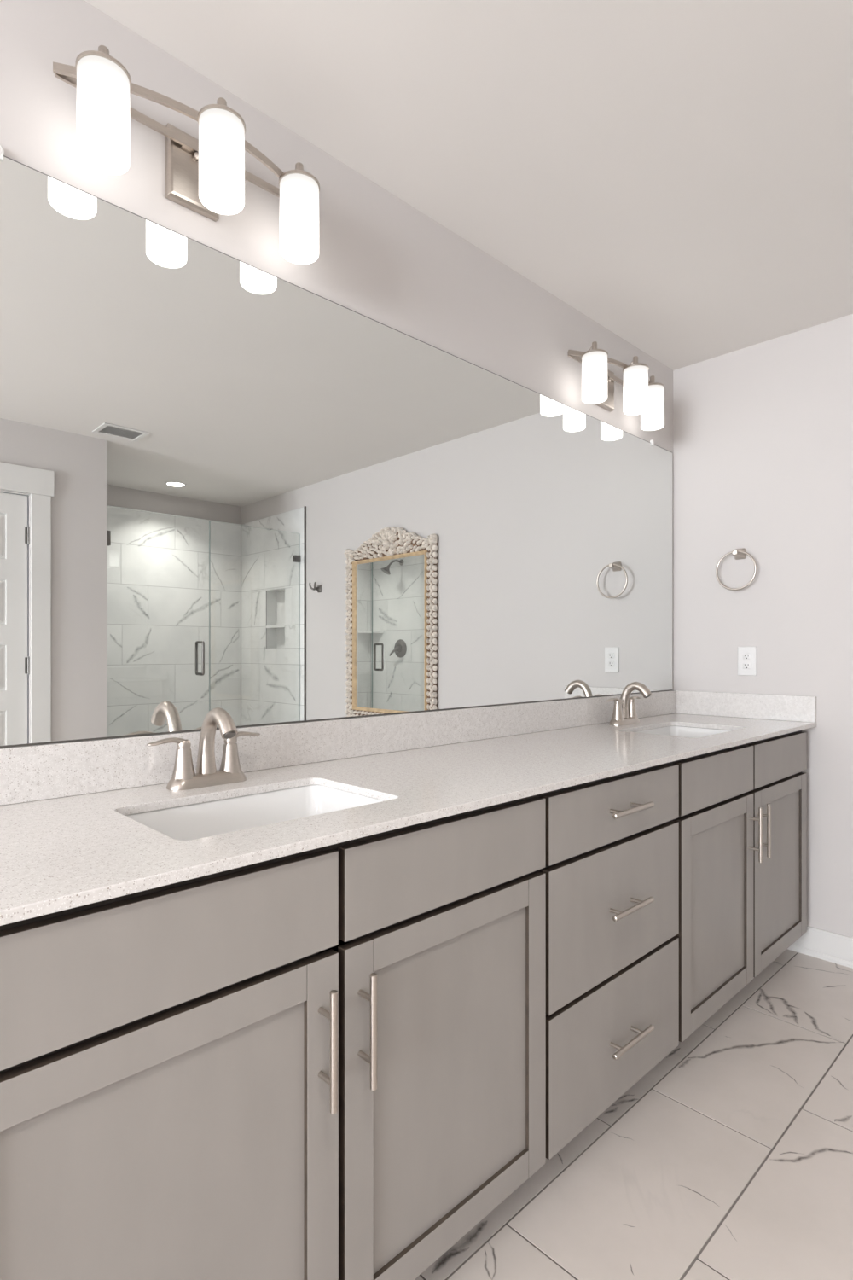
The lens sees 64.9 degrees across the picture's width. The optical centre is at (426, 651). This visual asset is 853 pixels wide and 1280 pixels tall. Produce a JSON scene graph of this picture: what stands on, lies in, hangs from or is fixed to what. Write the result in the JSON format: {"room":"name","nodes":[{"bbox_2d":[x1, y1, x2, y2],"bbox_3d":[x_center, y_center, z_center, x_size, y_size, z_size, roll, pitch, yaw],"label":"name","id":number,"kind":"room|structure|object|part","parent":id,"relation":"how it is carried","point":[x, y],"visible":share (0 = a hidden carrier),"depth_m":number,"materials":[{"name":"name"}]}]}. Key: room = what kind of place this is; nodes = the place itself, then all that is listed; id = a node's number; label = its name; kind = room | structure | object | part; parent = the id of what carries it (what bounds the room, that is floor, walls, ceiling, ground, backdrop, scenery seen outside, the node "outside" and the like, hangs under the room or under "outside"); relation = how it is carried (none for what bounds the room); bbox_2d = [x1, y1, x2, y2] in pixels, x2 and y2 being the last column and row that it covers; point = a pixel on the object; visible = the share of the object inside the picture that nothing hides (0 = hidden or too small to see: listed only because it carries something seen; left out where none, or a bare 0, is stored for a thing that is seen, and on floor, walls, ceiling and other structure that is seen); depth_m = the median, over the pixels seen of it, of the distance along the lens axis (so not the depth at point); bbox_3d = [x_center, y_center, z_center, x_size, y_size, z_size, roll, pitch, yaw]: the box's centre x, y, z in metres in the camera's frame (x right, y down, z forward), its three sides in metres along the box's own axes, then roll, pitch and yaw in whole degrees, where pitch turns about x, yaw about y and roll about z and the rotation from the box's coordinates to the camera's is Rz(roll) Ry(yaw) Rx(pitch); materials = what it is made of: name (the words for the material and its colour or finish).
{"room":"bathroom","nodes":[
{"label":"bathroom","id":0,"kind":"room"},
{"bbox_2d":[0,0,673,747],"bbox_3d":[-1.469,-0.044,0.603,7.278,2.433,0.120,0,0,-44],"label":"wall","id":1,"kind":"structure","parent":0,"point":[382,259],"depth_m":1.69,"materials":[{"name":"paint"}]},
{"bbox_2d":[52,45,319,264],"bbox_3d":[-0.443,-1.006,1.379,0.559,0.204,0.186,0,0,-44],"label":"vanity light","id":2,"kind":"object","parent":1,"relation":"attached to","point":[206,176],"visible":1,"depth_m":1.31,"materials":[{"name":"white glass"}]},
{"bbox_3d":[-0.593,-0.981,1.230,0.088,0.154,0.088,0,0,-44],"label":"lamp shade","id":3,"kind":"part","parent":2,"relation":"part of","materials":[{"name":"white glass"}]},
{"bbox_3d":[-0.602,-1.085,1.239,0.019,0.046,0.045,0,0,-44],"label":"arm","id":4,"kind":"part","parent":2,"relation":"part of","materials":[{"name":"silver metal"}]},
{"bbox_3d":[-0.501,-1.028,1.439,0.114,0.150,0.020,0,0,-44],"label":"plate","id":5,"kind":"part","parent":2,"relation":"part of","materials":[{"name":"silver metal"}]},
{"bbox_3d":[-0.411,-0.981,1.346,0.088,0.154,0.088,0,0,-44],"label":"lamp shade","id":6,"kind":"part","parent":2,"relation":"part of","materials":[{"name":"white glass"}]},
{"bbox_3d":[-0.419,-1.085,1.354,0.019,0.046,0.043,0,0,-44],"label":"arm","id":7,"kind":"part","parent":2,"relation":"part of","materials":[{"name":"silver metal"}]},
{"bbox_3d":[-0.289,-0.981,1.523,0.088,0.154,0.088,0,0,-44],"label":"lamp shade","id":8,"kind":"part","parent":2,"relation":"part of","materials":[{"name":"white glass"}]},
{"bbox_3d":[-0.298,-1.085,1.532,0.019,0.046,0.045,0,0,-44],"label":"arm","id":9,"kind":"part","parent":2,"relation":"part of","materials":[{"name":"silver metal"}]},
{"bbox_2d":[0,145,673,747],"bbox_3d":[0.100,-0.367,2.024,2.770,1.075,0.011,0,0,-44],"label":"vanity mirror","id":10,"kind":"object","parent":1,"relation":"attached to","point":[229,484],"visible":1,"depth_m":1.56,"materials":[{"name":"silver mirror"}]},
{"bbox_2d":[0,690,676,805],"bbox_3d":[0.104,0.222,2.022,2.802,0.100,0.020,0,0,-44],"label":"backsplash","id":11,"kind":"structure","parent":1,"relation":"attached to","point":[29,773],"depth_m":1.59,"materials":[{"name":"stone"}]},
{"bbox_2d":[568,341,664,430],"bbox_3d":[0.745,-0.996,2.525,0.559,0.204,0.186,0,0,-44],"label":"vanity light","id":12,"kind":"object","parent":1,"relation":"attached to","point":[643,397],"visible":1,"depth_m":2.45,"materials":[{"name":"white glass"}]},
{"bbox_3d":[0.587,-1.075,2.385,0.019,0.046,0.045,0,0,-44],"label":"arm","id":13,"kind":"part","parent":12,"relation":"part of","materials":[{"name":"silver metal"}]},
{"bbox_3d":[0.596,-0.971,2.376,0.088,0.154,0.088,0,0,-44],"label":"lamp shade","id":14,"kind":"part","parent":12,"relation":"part of","materials":[{"name":"white glass"}]},
{"bbox_3d":[0.688,-1.018,2.584,0.114,0.150,0.020,0,0,-44],"label":"plate","id":15,"kind":"part","parent":12,"relation":"part of","materials":[{"name":"silver metal"}]},
{"bbox_3d":[0.770,-1.075,2.500,0.019,0.046,0.043,0,0,-44],"label":"arm","id":16,"kind":"part","parent":12,"relation":"part of","materials":[{"name":"silver metal"}]},
{"bbox_3d":[0.778,-0.971,2.491,0.088,0.154,0.088,0,0,-44],"label":"lamp shade","id":17,"kind":"part","parent":12,"relation":"part of","materials":[{"name":"white glass"}]},
{"bbox_3d":[0.891,-1.075,2.678,0.019,0.046,0.045,0,0,-44],"label":"arm","id":18,"kind":"part","parent":12,"relation":"part of","materials":[{"name":"silver metal"}]},
{"bbox_3d":[0.900,-0.971,2.669,0.088,0.154,0.088,0,0,-44],"label":"lamp shade","id":19,"kind":"part","parent":12,"relation":"part of","materials":[{"name":"white glass"}]},
{"bbox_2d":[84,0,852,370],"bbox_3d":[-0.067,-1.311,-0.851,7.278,0.100,4.160,0,0,-44],"label":"ceiling","id":20,"kind":"structure","parent":0,"point":[677,174],"depth_m":1.60,"materials":[{"name":"paint"}]},
{"bbox_2d":[414,948,852,1279],"bbox_3d":[-0.406,1.212,-0.507,7.268,0.080,2.955,0,0,-44],"label":"floor","id":21,"kind":"structure","parent":0,"point":[731,1158],"depth_m":1.52,"materials":[{"name":"tile"}]},
{"bbox_2d":[0,794,546,1279],"bbox_3d":[-0.307,0.730,1.215,1.064,0.884,0.589,0,0,-44],"label":"vanity cabinet","id":22,"kind":"object","parent":21,"relation":"on","point":[328,1062],"visible":0.98,"depth_m":0.97,"materials":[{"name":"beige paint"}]},
{"bbox_3d":[-0.331,0.761,0.856,0.418,0.507,0.008,0,0,-44],"label":"door panel","id":23,"kind":"part","parent":22,"relation":"part of","materials":[{"name":"beige paint"}]},
{"bbox_3d":[-0.328,0.763,0.854,0.520,0.605,0.018,0,0,-44],"label":"door","id":24,"kind":"part","parent":22,"relation":"part of","materials":[{"name":"beige paint"}]},
{"bbox_3d":[-0.145,0.584,0.990,0.012,0.176,0.040,0,0,-44],"label":"handle","id":25,"kind":"part","parent":22,"relation":"part of","materials":[{"name":"silver metal"}]},
{"bbox_3d":[-0.091,0.584,1.042,0.012,0.176,0.040,0,0,-44],"label":"handle","id":26,"kind":"part","parent":22,"relation":"part of","materials":[{"name":"silver metal"}]},
{"bbox_2d":[0,713,816,925],"bbox_3d":[0.297,0.280,1.822,2.802,0.016,0.576,0,0,-44],"label":"countertop","id":27,"kind":"structure","parent":22,"relation":"on","point":[57,854],"depth_m":1.20,"materials":[{"name":"stone"}]},
{"bbox_2d":[146,707,260,790],"bbox_3d":[-0.425,0.192,1.355,0.245,0.160,0.140,0,0,-44],"label":"bathroom faucet","id":28,"kind":"object","parent":27,"relation":"on","point":[183,777],"visible":1,"depth_m":1.36,"materials":[{"name":"silver metal"}]},
{"bbox_3d":[-0.510,0.181,1.328,0.085,0.022,0.026,0,0,-39],"label":"lever","id":29,"kind":"part","parent":28,"relation":"part of","materials":[{"name":"silver metal"}]},
{"bbox_3d":[-0.488,0.229,1.347,0.045,0.074,0.045,0,0,-44],"label":"handle","id":30,"kind":"part","parent":28,"relation":"part of","materials":[{"name":"silver metal"}]},
{"bbox_3d":[-0.451,0.260,1.382,0.166,0.023,0.056,0,0,-44],"label":"plate","id":31,"kind":"part","parent":28,"relation":"part of","materials":[{"name":"silver metal"}]},
{"bbox_3d":[-0.424,0.189,1.354,0.047,0.155,0.138,0,0,-44],"label":"spout","id":32,"kind":"part","parent":28,"relation":"part of","materials":[{"name":"silver metal"}]},
{"bbox_3d":[-0.415,0.229,1.417,0.045,0.074,0.045,0,0,-44],"label":"handle","id":33,"kind":"part","parent":28,"relation":"part of","materials":[{"name":"silver metal"}]},
{"bbox_3d":[-0.396,0.181,1.439,0.026,0.022,0.085,0,0,41],"label":"lever","id":34,"kind":"part","parent":28,"relation":"part of","materials":[{"name":"silver metal"}]},
{"bbox_2d":[125,785,383,840],"bbox_3d":[-0.296,0.362,1.209,0.464,0.146,0.322,0,0,-44],"label":"undermount sink","id":35,"kind":"object","parent":27,"relation":"in","point":[210,818],"visible":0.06,"depth_m":1.34,"materials":[{"name":"white ceramic"}]},
{"bbox_2d":[605,681,651,725],"bbox_3d":[0.779,0.192,2.515,0.245,0.160,0.140,0,0,-44],"label":"bathroom faucet","id":36,"kind":"object","parent":27,"relation":"on","point":[625,709],"visible":1,"depth_m":2.51,"materials":[{"name":"silver metal"}]},
{"bbox_3d":[0.693,0.181,2.489,0.085,0.022,0.026,0,0,-39],"label":"lever","id":37,"kind":"part","parent":36,"relation":"part of","materials":[{"name":"silver metal"}]},
{"bbox_3d":[0.716,0.229,2.507,0.045,0.074,0.045,0,0,-44],"label":"handle","id":38,"kind":"part","parent":36,"relation":"part of","materials":[{"name":"silver metal"}]},
{"bbox_3d":[0.753,0.260,2.542,0.166,0.023,0.056,0,0,-44],"label":"plate","id":39,"kind":"part","parent":36,"relation":"part of","materials":[{"name":"silver metal"}]},
{"bbox_3d":[0.789,0.229,2.577,0.045,0.074,0.045,0,0,-44],"label":"handle","id":40,"kind":"part","parent":36,"relation":"part of","materials":[{"name":"silver metal"}]},
{"bbox_3d":[0.808,0.181,2.599,0.026,0.022,0.085,0,0,41],"label":"lever","id":41,"kind":"part","parent":36,"relation":"part of","materials":[{"name":"silver metal"}]},
{"bbox_3d":[0.779,0.189,2.514,0.047,0.155,0.138,0,0,-44],"label":"spout","id":42,"kind":"part","parent":36,"relation":"part of","materials":[{"name":"silver metal"}]},
{"bbox_2d":[635,726,731,737],"bbox_3d":[0.908,0.362,2.369,0.464,0.146,0.322,0,0,-44],"label":"undermount sink","id":43,"kind":"object","parent":27,"relation":"in","point":[683,731],"visible":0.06,"depth_m":2.56,"materials":[{"name":"white ceramic"}]},
{"bbox_2d":[675,690,816,722],"bbox_3d":[1.306,0.222,2.780,0.020,0.100,0.556,0,0,-44],"label":"side splash","id":44,"kind":"object","parent":27,"relation":"on","point":[800,708],"visible":1,"depth_m":2.75,"materials":[{"name":"stone"}]},
{"bbox_3d":[0.055,0.763,1.223,0.520,0.605,0.018,0,0,-44],"label":"door","id":45,"kind":"part","parent":22,"relation":"part of","materials":[{"name":"beige paint"}]},
{"bbox_3d":[0.052,0.761,1.225,0.418,0.507,0.008,0,0,-44],"label":"door panel","id":46,"kind":"part","parent":22,"relation":"part of","materials":[{"name":"beige paint"}]},
{"bbox_2d":[540,762,679,1159],"bbox_3d":[0.295,0.730,1.795,0.606,0.884,0.589,0,0,-44],"label":"vanity cabinet","id":47,"kind":"object","parent":21,"relation":"on","point":[611,869],"visible":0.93,"depth_m":1.56,"materials":[{"name":"beige paint"}]},
{"bbox_3d":[0.464,0.612,1.617,0.593,0.302,0.018,0,0,-44],"label":"drawer","id":48,"kind":"part","parent":47,"relation":"part of","materials":[{"name":"beige paint"}]},
{"bbox_3d":[0.464,0.377,1.617,0.593,0.144,0.018,0,0,-44],"label":"drawer","id":49,"kind":"part","parent":47,"relation":"part of","materials":[{"name":"beige paint"}]},
{"bbox_3d":[0.464,0.920,1.617,0.593,0.292,0.018,0,0,-44],"label":"drawer","id":50,"kind":"part","parent":47,"relation":"part of","materials":[{"name":"beige paint"}]},
{"bbox_3d":[0.480,0.373,1.593,0.176,0.012,0.040,0,0,-44],"label":"handle","id":51,"kind":"part","parent":47,"relation":"part of","materials":[{"name":"silver metal"}]},
{"bbox_3d":[0.480,0.920,1.593,0.176,0.012,0.040,0,0,-44],"label":"handle","id":52,"kind":"part","parent":47,"relation":"part of","materials":[{"name":"silver metal"}]},
{"bbox_3d":[0.480,0.606,1.593,0.176,0.012,0.040,0,0,-44],"label":"handle","id":53,"kind":"part","parent":47,"relation":"part of","materials":[{"name":"silver metal"}]},
{"bbox_2d":[673,730,807,1042],"bbox_3d":[0.895,0.730,2.373,1.060,0.884,0.589,0,0,-44],"label":"vanity cabinet","id":54,"kind":"object","parent":21,"relation":"on","point":[742,819],"visible":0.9,"depth_m":2.11,"materials":[{"name":"beige paint"}]},
{"bbox_3d":[0.875,0.763,2.014,0.515,0.605,0.018,0,0,-44],"label":"door","id":55,"kind":"part","parent":54,"relation":"part of","materials":[{"name":"beige paint"}]},
{"bbox_3d":[0.873,0.761,2.016,0.413,0.507,0.008,0,0,-44],"label":"door panel","id":56,"kind":"part","parent":54,"relation":"part of","materials":[{"name":"beige paint"}]},
{"bbox_3d":[1.056,0.584,2.148,0.012,0.176,0.040,0,0,-44],"label":"handle","id":57,"kind":"part","parent":54,"relation":"part of","materials":[{"name":"silver metal"}]},
{"bbox_3d":[1.109,0.584,2.198,0.012,0.176,0.040,0,0,-44],"label":"handle","id":58,"kind":"part","parent":54,"relation":"part of","materials":[{"name":"silver metal"}]},
{"bbox_3d":[1.255,0.763,2.380,0.520,0.605,0.018,0,0,-44],"label":"door","id":59,"kind":"part","parent":54,"relation":"part of","materials":[{"name":"beige paint"}]},
{"bbox_3d":[1.253,0.761,2.382,0.418,0.507,0.008,0,0,-44],"label":"door panel","id":60,"kind":"part","parent":54,"relation":"part of","materials":[{"name":"beige paint"}]},
{"bbox_2d":[673,314,852,937],"bbox_3d":[2.548,-0.044,1.586,0.110,2.433,4.040,0,0,-44],"label":"wall","id":61,"kind":"structure","parent":0,"point":[763,433],"depth_m":2.67,"materials":[{"name":"paint"}]},
{"bbox_2d":[715,547,756,590],"bbox_3d":[1.287,-0.342,2.771,0.058,0.177,0.165,0,0,-44],"label":"towel ring","id":62,"kind":"object","parent":61,"relation":"attached to","point":[739,554],"visible":1,"depth_m":2.77,"materials":[{"name":"silver metal"}]},
{"bbox_2d":[738,646,756,675],"bbox_3d":[1.325,0.038,2.769,0.008,0.121,0.075,0,0,-44],"label":"wall outlet","id":63,"kind":"object","parent":61,"relation":"attached to","point":[747,655],"visible":1,"depth_m":2.77,"materials":[{"name":"white plastic"}]},
{"bbox_2d":[742,652,750,659],"bbox_3d":[1.323,0.018,2.767,0.003,0.029,0.033,0,0,-44],"label":"receptacle","id":64,"kind":"object","parent":63,"relation":"attached to","point":[745,655],"depth_m":2.77,"materials":[{"name":"white plastic"}]},
{"bbox_2d":[742,662,750,669],"bbox_3d":[1.323,0.058,2.767,0.003,0.029,0.033,0,0,-44],"label":"receptacle","id":65,"kind":"object","parent":63,"relation":"attached to","point":[745,665],"depth_m":2.77,"materials":[{"name":"white plastic"}]},
{"bbox_2d":[787,925,852,968],"bbox_3d":[2.113,1.119,1.942,0.021,0.106,2.924,0,0,-44],"label":"baseboard","id":66,"kind":"structure","parent":61,"relation":"attached to","point":[830,946],"depth_m":2.55,"materials":[{"name":"white paint"}]}
]}

